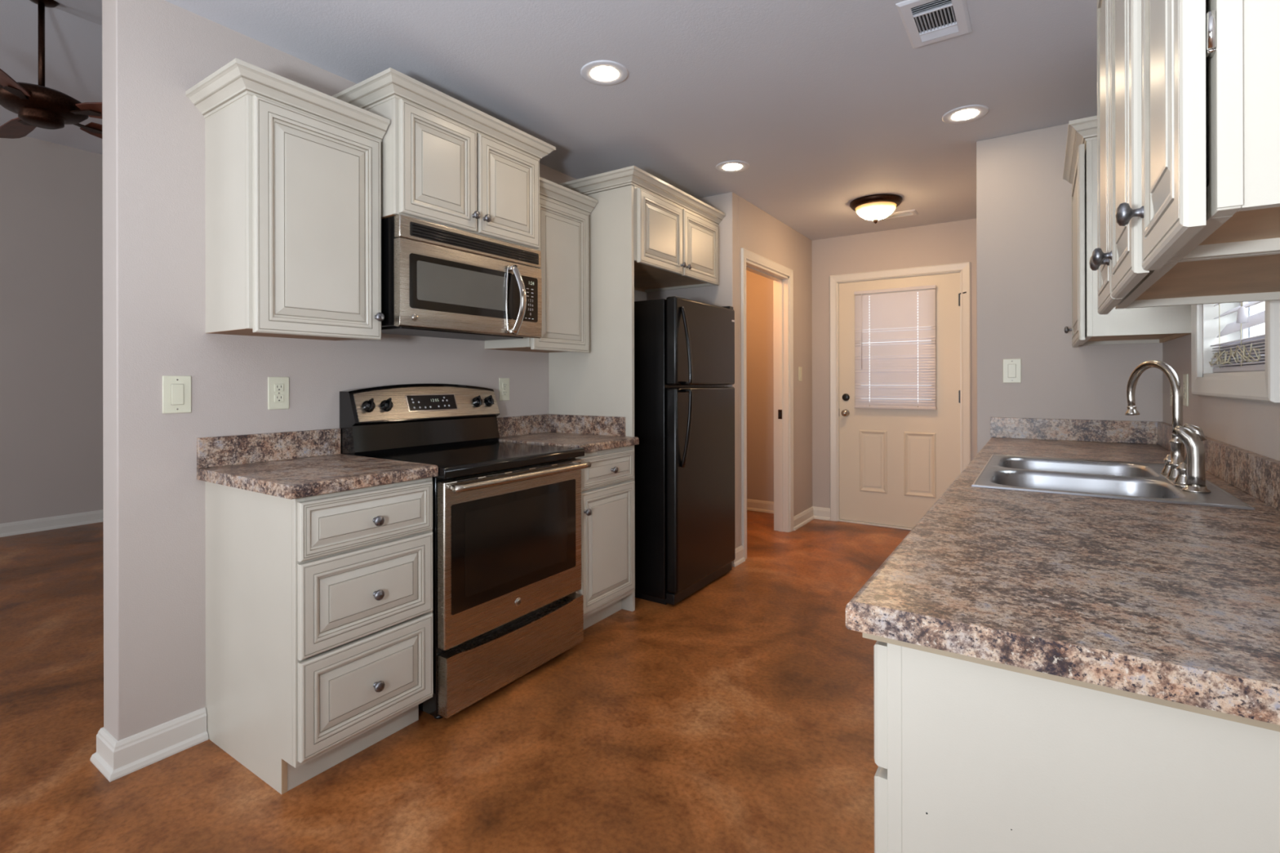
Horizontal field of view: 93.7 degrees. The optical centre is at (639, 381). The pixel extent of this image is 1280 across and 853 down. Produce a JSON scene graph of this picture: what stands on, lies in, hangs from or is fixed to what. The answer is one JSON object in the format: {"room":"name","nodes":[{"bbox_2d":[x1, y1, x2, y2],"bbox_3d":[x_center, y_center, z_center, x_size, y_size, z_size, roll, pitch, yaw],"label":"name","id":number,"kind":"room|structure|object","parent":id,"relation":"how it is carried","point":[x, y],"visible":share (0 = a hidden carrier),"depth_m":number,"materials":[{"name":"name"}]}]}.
{"room":"kitchen","nodes":[
{"label":"kitchen","id":0,"kind":"room"},
{"bbox_2d":[0,0,102,154],"bbox_3d":[-3.443,-1.836,3.322,4.430,0.650,7.500,0,0,34],"label":"ceiling","id":1,"kind":"structure","parent":0,"point":[73,28],"depth_m":3.68,"materials":[{"name":"paint"}]},
{"bbox_2d":[0,0,102,138],"bbox_3d":[-3.144,-1.678,3.128,1.244,0.697,1.294,0,0,34],"label":"ceiling fan","id":2,"kind":"object","parent":1,"relation":"hanging from","point":[41,106],"visible":0.8,"depth_m":3.09,"materials":[{"name":"brown metal"}]},
{"bbox_2d":[0,136,103,524],"bbox_3d":[-5.218,-0.587,4.512,0.150,3.600,7.500,0,0,34],"label":"wall","id":3,"kind":"structure","parent":0,"point":[51,193],"depth_m":4.93,"materials":[{"name":"paint"}]},
{"bbox_2d":[0,509,103,537],"bbox_3d":[-5.113,1.162,4.505,0.026,0.102,7.200,0,0,34],"label":"baseboard","id":4,"kind":"structure","parent":3,"relation":"attached to","point":[13,528],"depth_m":4.92,"materials":[{"name":"paint"}]},
{"bbox_2d":[102,0,576,741],"bbox_3d":[-0.813,-0.497,3.145,0.133,3.400,3.052,0,0,34],"label":"wall","id":5,"kind":"structure","parent":0,"point":[153,51],"depth_m":1.96,"materials":[{"name":"paint"}]},
{"bbox_2d":[89,706,208,782],"bbox_3d":[-0.869,1.152,3.056,0.185,0.102,2.889,0,0,34],"label":"baseboard","id":6,"kind":"structure","parent":5,"relation":"attached to","point":[115,759],"depth_m":1.90,"materials":[{"name":"paint"}]},
{"bbox_2d":[162,375,191,413],"bbox_3d":[-1.516,0.042,1.965,0.008,0.122,0.079,0,0,34],"label":"light switch","id":7,"kind":"object","parent":5,"relation":"attached to","point":[176,389],"visible":1,"depth_m":1.96,"materials":[{"name":"beige plastic"}]},
{"bbox_2d":[196,428,340,468],"bbox_3d":[-1.345,0.239,2.210,0.018,0.102,0.488,0,0,34],"label":"backsplash","id":8,"kind":"structure","parent":5,"relation":"attached to","point":[222,451],"depth_m":2.17,"materials":[{"name":"laminate"}]},
{"bbox_2d":[267,377,288,409],"bbox_3d":[-1.342,0.042,2.227,0.007,0.120,0.074,0,0,34],"label":"power outlet","id":9,"kind":"object","parent":5,"relation":"attached to","point":[277,387],"visible":1,"depth_m":2.22,"materials":[{"name":"beige plastic"}]},
{"bbox_2d":[274,383,284,391],"bbox_3d":[-1.340,0.022,2.226,0.003,0.028,0.033,0,0,34],"label":"socket","id":10,"kind":"object","parent":9,"relation":"attached to","point":[277,387],"depth_m":2.23,"materials":[{"name":"beige plastic"}]},
{"bbox_2d":[274,394,284,402],"bbox_3d":[-1.340,0.062,2.226,0.003,0.028,0.033,0,0,34],"label":"socket","id":11,"kind":"object","parent":9,"relation":"attached to","point":[277,397],"depth_m":2.23,"materials":[{"name":"beige plastic"}]},
{"bbox_2d":[185,57,390,340],"bbox_3d":[-1.213,-0.559,2.099,0.366,0.810,0.509,0,0,34],"label":"upper cabinet","id":12,"kind":"object","parent":5,"relation":"attached to","point":[293,169],"visible":1,"depth_m":1.98,"materials":[{"name":"beige wood"}]},
{"bbox_2d":[332,67,555,249],"bbox_3d":[-0.826,-0.867,2.612,0.441,0.497,0.872,0,0,34],"label":"upper cabinet","id":13,"kind":"object","parent":5,"relation":"attached to","point":[446,161],"visible":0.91,"depth_m":2.39,"materials":[{"name":"beige wood"}]},
{"bbox_2d":[381,213,542,340],"bbox_3d":[-0.811,-0.409,2.602,0.464,0.414,0.750,0,0,34],"label":"microwave","id":14,"kind":"object","parent":13,"relation":"attached to","point":[439,281],"visible":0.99,"depth_m":2.42,"materials":[{"name":"silver metal"}]},
{"bbox_2d":[498,377,509,400],"bbox_3d":[-0.715,0.040,3.164,0.007,0.118,0.072,0,0,34],"label":"power outlet","id":15,"kind":"object","parent":5,"relation":"attached to","point":[504,383],"visible":1,"depth_m":3.16,"materials":[{"name":"beige plastic"}]},
{"bbox_2d":[502,382,506,387],"bbox_3d":[-0.714,0.020,3.163,0.003,0.028,0.033,0,0,34],"label":"socket","id":16,"kind":"object","parent":15,"relation":"attached to","point":[504,384],"depth_m":3.16,"materials":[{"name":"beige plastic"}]},
{"bbox_2d":[502,390,506,395],"bbox_3d":[-0.713,0.060,3.163,0.003,0.028,0.033,0,0,34],"label":"socket","id":17,"kind":"object","parent":15,"relation":"attached to","point":[504,392],"depth_m":3.16,"materials":[{"name":"beige plastic"}]},
{"bbox_2d":[497,413,550,437],"bbox_3d":[-0.650,0.237,3.249,0.018,0.102,0.477,0,0,34],"label":"backsplash","id":18,"kind":"structure","parent":5,"relation":"attached to","point":[535,424],"depth_m":3.25,"materials":[{"name":"laminate"}]},
{"bbox_2d":[484,177,598,352],"bbox_3d":[-0.510,-0.568,3.150,0.366,0.825,0.472,0,0,34],"label":"upper cabinet","id":19,"kind":"object","parent":5,"relation":"attached to","point":[564,212],"visible":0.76,"depth_m":3.06,"materials":[{"name":"beige wood"}]},
{"bbox_2d":[557,165,725,301],"bbox_3d":[0.002,-0.800,3.671,0.637,0.602,1.067,0,0,34],"label":"upper cabinet","id":20,"kind":"object","parent":5,"relation":"attached to","point":[676,233],"visible":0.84,"depth_m":3.46,"materials":[{"name":"white wood"}]},
{"bbox_2d":[0,510,911,852],"bbox_3d":[-1.629,1.265,3.136,8.000,0.120,9.400,0,0,34],"label":"floor","id":21,"kind":"structure","parent":0,"point":[736,715],"depth_m":1.98,"materials":[{"name":"concrete"}]},
{"bbox_2d":[204,476,433,794],"bbox_3d":[-1.077,0.766,2.046,0.646,0.875,0.463,0,0,34],"label":"base cabinet","id":22,"kind":"object","parent":21,"relation":"on","point":[319,608],"visible":0.93,"depth_m":1.85,"materials":[{"name":"beige wood"}]},
{"bbox_2d":[196,428,438,499],"bbox_3d":[-1.093,0.258,2.041,0.626,0.140,0.488,0,0,34],"label":"countertop","id":23,"kind":"structure","parent":22,"relation":"on","point":[295,464],"depth_m":2.02,"materials":[{"name":"laminate"}]},
{"bbox_2d":[339,383,591,719],"bbox_3d":[-0.707,0.605,2.538,0.705,1.195,0.760,0,0,34],"label":"range","id":24,"kind":"object","parent":21,"relation":"on","point":[507,515],"visible":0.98,"depth_m":2.38,"materials":[{"name":"silver metal"}]},
{"bbox_2d":[362,440,584,479],"bbox_3d":[-0.707,0.315,2.538,0.602,0.040,0.760,0,0,34],"label":"cooktop","id":25,"kind":"object","parent":24,"relation":"in","point":[460,460],"depth_m":2.44,"materials":[{"name":"black glass"}]},
{"bbox_2d":[548,185,635,611],"bbox_3d":[-0.277,0.087,3.301,0.582,2.229,0.024,0,0,34],"label":"end panel","id":26,"kind":"object","parent":21,"relation":"on","point":[600,381],"visible":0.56,"depth_m":3.22,"materials":[{"name":"white wood"}]},
{"bbox_2d":[573,445,635,629],"bbox_3d":[-0.388,0.764,3.076,0.646,0.875,0.472,0,0,34],"label":"base cabinet","id":27,"kind":"object","parent":21,"relation":"on","point":[608,486],"visible":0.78,"depth_m":2.91,"materials":[{"name":"beige wood"}]},
{"bbox_2d":[497,413,639,453],"bbox_3d":[-0.398,0.256,3.080,0.626,0.140,0.477,0,0,34],"label":"countertop","id":28,"kind":"structure","parent":27,"relation":"on","point":[590,433],"depth_m":3.19,"materials":[{"name":"laminate"}]},
{"bbox_2d":[634,296,735,604],"bbox_3d":[0.122,0.365,3.656,0.796,1.672,0.737,0,0,34],"label":"refrigerator","id":29,"kind":"object","parent":21,"relation":"on","point":[684,348],"visible":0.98,"depth_m":3.29,"materials":[{"name":"black metal"}]},
{"bbox_2d":[873,640,1279,852],"bbox_3d":[0.730,0.767,0.878,0.671,0.864,0.610,0,0,34],"label":"base cabinet","id":30,"kind":"object","parent":21,"relation":"on","point":[970,757],"visible":0.52,"depth_m":0.69,"materials":[{"name":"white wood"}]},
{"bbox_2d":[845,417,1279,732],"bbox_3d":[1.308,0.257,1.739,0.668,0.150,2.736,0,0,34],"label":"countertop","id":31,"kind":"structure","parent":30,"relation":"on","point":[1176,606],"depth_m":0.85,"materials":[{"name":"laminate"}]},
{"bbox_2d":[971,453,1255,510],"bbox_3d":[1.356,0.368,1.815,0.551,0.180,0.816,0,0,34],"label":"sink","id":32,"kind":"object","parent":31,"relation":"in","point":[1135,481],"visible":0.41,"depth_m":1.82,"materials":[{"name":"silver metal"}]},
{"bbox_2d":[1124,360,1186,488],"bbox_3d":[1.516,0.107,1.708,0.110,0.343,0.325,0,0,18],"label":"faucet","id":33,"kind":"object","parent":32,"relation":"on","point":[1174,471],"visible":0.84,"depth_m":1.68,"materials":[{"name":"silver metal"}]},
{"bbox_2d":[1172,422,1211,493],"bbox_3d":[1.411,0.193,1.533,0.073,0.172,0.057,0,0,34],"label":"sprayer","id":34,"kind":"object","parent":32,"relation":"on","point":[1193,437],"visible":1,"depth_m":1.52,"materials":[{"name":"silver metal"}]},
{"bbox_2d":[164,0,1097,240],"bbox_3d":[-0.278,-1.288,1.748,4.200,0.100,8.400,0,0,34],"label":"ceiling","id":35,"kind":"structure","parent":0,"point":[828,104],"depth_m":2.43,"materials":[{"name":"paint"}]},
{"bbox_2d":[580,60,628,85],"bbox_3d":[-0.142,-1.238,2.405,0.192,0.013,0.192,0,0,34],"label":"recessed light","id":36,"kind":"object","parent":35,"relation":"in","point":[602,73],"visible":1,"depth_m":2.40,"materials":[{"name":"white metal"}]},
{"bbox_2d":[715,160,749,173],"bbox_3d":[0.533,-1.240,3.455,0.192,0.013,0.192,0,0,34],"label":"recessed light","id":37,"kind":"object","parent":35,"relation":"in","point":[728,166],"visible":1,"depth_m":3.44,"materials":[{"name":"white"}]},
{"bbox_2d":[849,193,902,223],"bbox_3d":[1.625,-1.166,4.133,0.340,0.154,0.340,0,0,34],"label":"light","id":38,"kind":"object","parent":35,"relation":"attached to","point":[875,207],"visible":1,"depth_m":4.04,"materials":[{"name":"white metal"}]},
{"bbox_2d":[883,209,918,219],"bbox_3d":[1.921,-1.238,4.452,0.248,0.010,0.140,0,0,34],"label":"ceiling vent","id":39,"kind":"object","parent":35,"relation":"in","point":[911,212],"visible":0.77,"depth_m":4.42,"materials":[{"name":"white metal"}]},
{"bbox_2d":[895,0,972,48],"bbox_3d":[1.008,-1.236,2.045,0.194,0.011,0.313,0,0,34],"label":"ceiling vent","id":40,"kind":"object","parent":35,"relation":"in","point":[925,22],"visible":1,"depth_m":2.05,"materials":[{"name":"white metal"}]},
{"bbox_2d":[942,104,988,124],"bbox_3d":[1.509,-1.242,2.784,0.192,0.013,0.192,0,0,34],"label":"recessed light","id":41,"kind":"object","parent":35,"relation":"in","point":[966,113],"visible":1,"depth_m":2.77,"materials":[{"name":"white"}]},
{"bbox_2d":[646,191,739,548],"bbox_3d":[0.348,-0.020,4.145,0.684,2.440,0.100,0,0,34],"label":"wall","id":42,"kind":"structure","parent":0,"point":[726,293],"depth_m":3.96,"materials":[{"name":"paint"}]},
{"bbox_2d":[731,545,745,567],"bbox_3d":[0.531,1.149,4.031,0.310,0.102,0.162,0,0,34],"label":"baseboard","id":43,"kind":"structure","parent":42,"relation":"attached to","point":[740,558],"depth_m":3.96,"materials":[{"name":"paint"}]},
{"bbox_2d":[738,195,812,546],"bbox_3d":[1.037,-0.021,4.668,0.120,2.440,1.535,0,0,34],"label":"wall","id":44,"kind":"structure","parent":0,"point":[760,233],"depth_m":4.93,"materials":[{"name":"paint"}]},
{"bbox_2d":[741,248,793,559],"bbox_3d":[0.909,0.150,4.460,0.138,2.097,0.974,0,0,34],"label":"trim","id":45,"kind":"structure","parent":44,"relation":"attached to","point":[782,277],"depth_m":4.78,"materials":[{"name":"paint"}]},
{"bbox_2d":[777,409,782,418],"bbox_3d":[1.120,0.261,4.795,0.032,0.075,0.004,0,0,34],"label":"strike plate","id":46,"kind":"object","parent":45,"relation":"attached to","point":[780,411],"visible":1,"depth_m":4.79,"materials":[{"name":"brown metal"}]},
{"bbox_2d":[798,366,801,381],"bbox_3d":[1.340,-0.064,5.005,0.008,0.118,0.075,0,0,34],"label":"light switch","id":47,"kind":"object","parent":44,"relation":"attached to","point":[799,368],"visible":1,"depth_m":4.99,"materials":[{"name":"beige plastic"}]},
{"bbox_2d":[793,506,830,530],"bbox_3d":[1.437,1.147,5.010,0.159,0.102,0.525,0,0,34],"label":"baseboard","id":48,"kind":"structure","parent":44,"relation":"attached to","point":[812,513],"depth_m":5.17,"materials":[{"name":"paint"}]},
{"bbox_2d":[746,218,977,508],"bbox_3d":[1.948,-0.024,5.072,4.200,2.440,0.150,0,0,34],"label":"wall","id":49,"kind":"structure","parent":0,"point":[953,242],"depth_m":5.22,"materials":[{"name":"paint"}]},
{"bbox_2d":[746,498,773,513],"bbox_3d":[0.846,1.148,5.705,1.357,0.102,0.026,0,0,34],"label":"baseboard","id":50,"kind":"structure","parent":49,"relation":"attached to","point":[762,506],"depth_m":5.53,"materials":[{"name":"paint"}]},
{"bbox_2d":[837,519,912,530],"bbox_3d":[2.128,1.189,4.942,0.942,0.014,0.150,0,0,34],"label":"threshold","id":51,"kind":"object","parent":49,"relation":"attached to","point":[839,520],"depth_m":4.97,"materials":[{"name":"paint"}]},
{"bbox_2d":[829,262,970,521],"bbox_3d":[2.126,0.140,4.942,1.066,2.112,0.168,0,0,34],"label":"trim","id":52,"kind":"structure","parent":49,"relation":"attached to","point":[964,268],"depth_m":4.82,"materials":[{"name":"paint"}]},
{"bbox_2d":[839,272,966,528],"bbox_3d":[2.107,0.166,4.879,0.976,2.025,0.107,0,0,34],"label":"door","id":53,"kind":"structure","parent":49,"relation":"in","point":[895,464],"depth_m":4.88,"materials":[{"name":"paint"}]},
{"bbox_2d":[853,284,936,409],"bbox_3d":[2.064,-0.269,4.877,0.620,0.980,0.038,0,0,34],"label":"mini blind","id":54,"kind":"object","parent":53,"relation":"attached to","point":[891,377],"visible":1,"depth_m":4.87,"materials":[{"name":"plastic"}]},
{"bbox_2d":[976,123,1162,453],"bbox_3d":[2.633,-0.025,3.511,1.026,2.440,1.683,0,0,34],"label":"wall","id":55,"kind":"structure","parent":0,"point":[1024,199],"depth_m":2.96,"materials":[{"name":"paint"}]},
{"bbox_2d":[1003,359,1021,382],"bbox_3d":[1.866,-0.054,3.007,0.078,0.120,0.008,0,0,34],"label":"light switch","id":56,"kind":"object","parent":55,"relation":"attached to","point":[1011,367],"visible":1,"depth_m":3.00,"materials":[{"name":"beige plastic"}]},
{"bbox_2d":[1157,421,1279,511],"bbox_3d":[1.577,0.232,1.559,0.020,0.102,2.736,0,0,34],"label":"backsplash","id":57,"kind":"structure","parent":55,"relation":"attached to","point":[1257,475],"depth_m":1.57,"materials":[{"name":"laminate"}]},
{"bbox_2d":[1162,333,1279,461],"bbox_3d":[0.623,-0.021,-0.019,0.150,2.440,6.461,0,0,34],"label":"wall","id":58,"kind":"structure","parent":0,"point":[1253,426],"depth_m":1.80,"materials":[{"name":"paint"}]},
{"bbox_2d":[1062,115,1191,347],"bbox_3d":[1.987,-0.577,2.484,0.363,0.830,0.739,0,0,34],"label":"upper cabinet","id":59,"kind":"object","parent":58,"relation":"attached to","point":[1162,324],"visible":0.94,"depth_m":2.29,"materials":[{"name":"white wood"}]},
{"bbox_2d":[1169,383,1172,405],"bbox_3d":[2.201,0.041,2.480,0.007,0.120,0.074,0,0,34],"label":"power outlet","id":60,"kind":"object","parent":58,"relation":"attached to","point":[1171,392],"visible":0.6,"depth_m":2.49,"materials":[{"name":"beige plastic"}]},
{"bbox_2d":[1089,0,1279,314],"bbox_3d":[1.050,-0.575,1.091,0.372,0.830,0.729,0,0,34],"label":"upper cabinet","id":61,"kind":"object","parent":58,"relation":"attached to","point":[1123,282],"visible":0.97,"depth_m":1.10,"materials":[{"name":"white wood"}]},
{"bbox_2d":[1182,373,1188,406],"bbox_3d":[2.048,0.031,2.252,0.007,0.120,0.074,0,0,34],"label":"power outlet","id":62,"kind":"object","parent":58,"relation":"attached to","point":[1185,376],"visible":1,"depth_m":2.24,"materials":[{"name":"beige plastic"}]},
{"bbox_2d":[1115,0,1279,271],"bbox_3d":[0.748,-0.574,0.632,0.364,0.830,0.364,0,0,34],"label":"upper cabinet","id":63,"kind":"object","parent":58,"relation":"attached to","point":[1211,68],"visible":1,"depth_m":0.61,"materials":[{"name":"beige wood"}]},
{"bbox_2d":[1191,300,1279,402],"bbox_3d":[1.749,-0.459,1.683,0.170,1.012,0.869,0,0,34],"label":"window","id":64,"kind":"structure","parent":58,"relation":"in","point":[1263,385],"depth_m":1.83,"materials":[{"name":"paint"}]},
{"bbox_2d":[1208,301,1265,373],"bbox_3d":[1.724,-0.460,1.700,0.076,0.861,0.717,0,0,34],"label":"window blind","id":65,"kind":"object","parent":64,"relation":"attached to","point":[1242,351],"visible":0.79,"depth_m":1.72,"materials":[{"name":"plastic"}]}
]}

